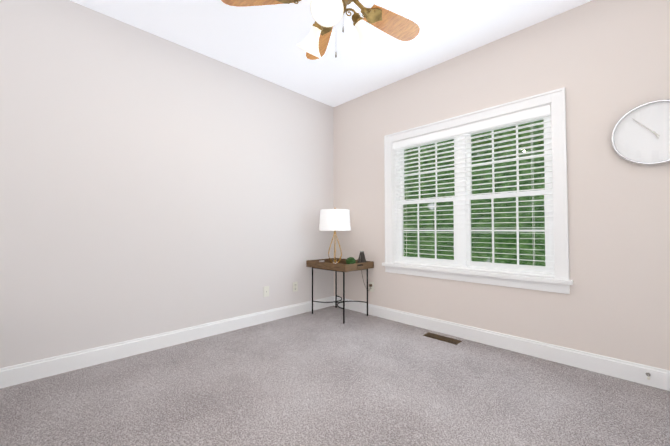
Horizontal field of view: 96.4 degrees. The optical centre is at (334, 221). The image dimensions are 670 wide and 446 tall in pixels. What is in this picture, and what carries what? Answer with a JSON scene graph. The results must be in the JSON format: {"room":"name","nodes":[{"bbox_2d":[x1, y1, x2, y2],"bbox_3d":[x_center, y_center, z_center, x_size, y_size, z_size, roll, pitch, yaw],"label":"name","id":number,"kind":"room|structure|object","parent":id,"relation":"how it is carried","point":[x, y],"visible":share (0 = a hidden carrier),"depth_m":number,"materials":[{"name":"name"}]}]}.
{"room":"empty bedroom","nodes":[
{"label":"empty bedroom","id":0,"kind":"room"},
{"bbox_2d":[0,0,333,367],"bbox_3d":[-1.420,-0.262,2.852,4.100,2.740,0.150,2,-2,-45],"label":"wall","id":1,"kind":"structure","parent":0,"point":[151,184],"depth_m":2.52,"materials":[{"name":"white paint"}]},
{"bbox_2d":[0,296,331,388],"bbox_3d":[-1.362,1.042,2.758,3.800,0.128,0.014,2,-2,-45],"label":"baseboard","id":2,"kind":"structure","parent":1,"relation":"attached to","point":[34,370],"depth_m":2.48,"materials":[{"name":"white wood"}]},
{"bbox_2d":[263,286,268,296],"bbox_3d":[-0.770,0.783,3.361,0.070,0.115,0.006,2,-2,-45],"label":"electrical outlet plate","id":3,"kind":"object","parent":1,"relation":"attached to","point":[265,291],"visible":1,"depth_m":3.36,"materials":[{"name":"white plastic"}]},
{"bbox_2d":[293,282,297,291],"bbox_3d":[-0.483,0.791,3.645,0.070,0.115,0.008,2,-2,-45],"label":"outlet","id":4,"kind":"object","parent":1,"relation":"attached to","point":[295,286],"visible":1,"depth_m":3.64,"materials":[{"name":"white plastic"}]},
{"bbox_2d":[70,0,591,106],"bbox_3d":[-0.140,-1.726,1.606,4.100,0.120,3.780,2,-2,-45],"label":"ceiling","id":5,"kind":"structure","parent":0,"point":[262,41],"depth_m":2.61,"materials":[{"name":"white paint"}]},
{"bbox_2d":[221,0,419,59],"bbox_3d":[0.042,-1.272,1.652,1.235,0.785,1.218,2,-2,-45],"label":"ceiling fan","id":6,"kind":"object","parent":5,"relation":"hanging from","point":[327,15],"visible":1,"depth_m":1.75,"materials":[{"name":"brown wood"}]},
{"bbox_2d":[0,306,669,445],"bbox_3d":[-0.140,1.132,1.527,4.100,0.120,3.780,2,-2,-45],"label":"floor","id":7,"kind":"structure","parent":0,"point":[326,376],"depth_m":1.84,"materials":[{"name":"carpet"}]},
{"bbox_2d":[306,258,373,323],"bbox_3d":[0.056,0.804,3.636,0.500,0.653,0.660,2,-2,-45],"label":"side table","id":8,"kind":"object","parent":7,"relation":"on","point":[327,264],"visible":1,"depth_m":3.53,"materials":[{"name":"black metal"}]},
{"bbox_2d":[319,208,350,263],"bbox_3d":[-0.001,0.183,3.724,0.396,0.724,0.396,2,-2,-45],"label":"table lamp","id":9,"kind":"object","parent":8,"relation":"on","point":[334,220],"visible":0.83,"depth_m":3.57,"materials":[{"name":"white fabric"}]},
{"bbox_2d":[346,257,355,263],"bbox_3d":[0.183,0.471,3.440,0.122,0.132,0.118,2,-2,-45],"label":"plant","id":10,"kind":"object","parent":8,"relation":"on","point":[350,260],"visible":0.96,"depth_m":3.40,"materials":[{"name":"green plant"}]},
{"bbox_2d":[357,251,365,266],"bbox_3d":[0.321,0.445,3.564,0.104,0.191,0.104,2,-2,-45],"label":"metronome","id":11,"kind":"object","parent":8,"relation":"on","point":[361,259],"visible":0.65,"depth_m":3.54,"materials":[{"name":"grey"}]},
{"bbox_2d":[423,332,461,344],"bbox_3d":[1.016,1.105,2.848,0.120,0.007,0.330,2,-2,-45],"label":"floor vent","id":12,"kind":"object","parent":7,"relation":"in","point":[443,338],"visible":1,"depth_m":2.83,"materials":[{"name":"brown metal"}]},
{"bbox_2d":[333,0,669,369],"bbox_3d":[1.260,-0.259,2.959,0.150,2.740,3.480,2,-2,-45],"label":"wall","id":13,"kind":"structure","parent":0,"point":[605,64],"depth_m":2.29,"materials":[{"name":"beige paint"}]},
{"bbox_2d":[369,282,373,291],"bbox_3d":[0.442,0.791,3.640,0.008,0.115,0.070,2,-2,-45],"label":"outlet","id":14,"kind":"object","parent":13,"relation":"attached to","point":[371,288],"visible":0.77,"depth_m":3.63,"materials":[{"name":"white plastic"}]},
{"bbox_2d":[382,87,572,293],"bbox_3d":[1.229,-0.227,2.949,0.203,1.594,1.744,2,-2,-45],"label":"window","id":15,"kind":"structure","parent":13,"relation":"in","point":[560,281],"depth_m":2.77,"materials":[{"name":"white wood"}]},
{"bbox_2d":[393,104,553,277],"bbox_3d":[1.216,-0.235,2.936,0.072,1.385,1.502,2,-2,-45],"label":"window blinds","id":16,"kind":"object","parent":15,"relation":"attached to","point":[525,114],"visible":0.88,"depth_m":2.80,"materials":[{"name":"white plastic"}]},
{"bbox_2d":[332,296,669,390],"bbox_3d":[1.210,1.045,2.852,0.020,0.128,3.450,2,-2,-45],"label":"baseboard","id":17,"kind":"structure","parent":13,"relation":"attached to","point":[655,377],"depth_m":2.44,"materials":[{"name":"white wood"}]},
{"bbox_2d":[611,99,669,164],"bbox_3d":[2.110,-0.586,1.979,0.040,0.424,0.424,2,-2,-45],"label":"wall clock","id":18,"kind":"object","parent":13,"relation":"attached to","point":[640,134],"visible":1,"depth_m":2.01,"materials":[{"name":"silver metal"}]},
{"label":"outside","id":19,"kind":"structure","parent":0,"visible":0},
{"bbox_2d":[403,120,545,265],"bbox_3d":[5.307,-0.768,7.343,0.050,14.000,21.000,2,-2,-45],"label":"window glass","id":20,"kind":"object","parent":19,"point":[483,236],"depth_m":8.37,"materials":[{"name":"clear glass"}]}
]}

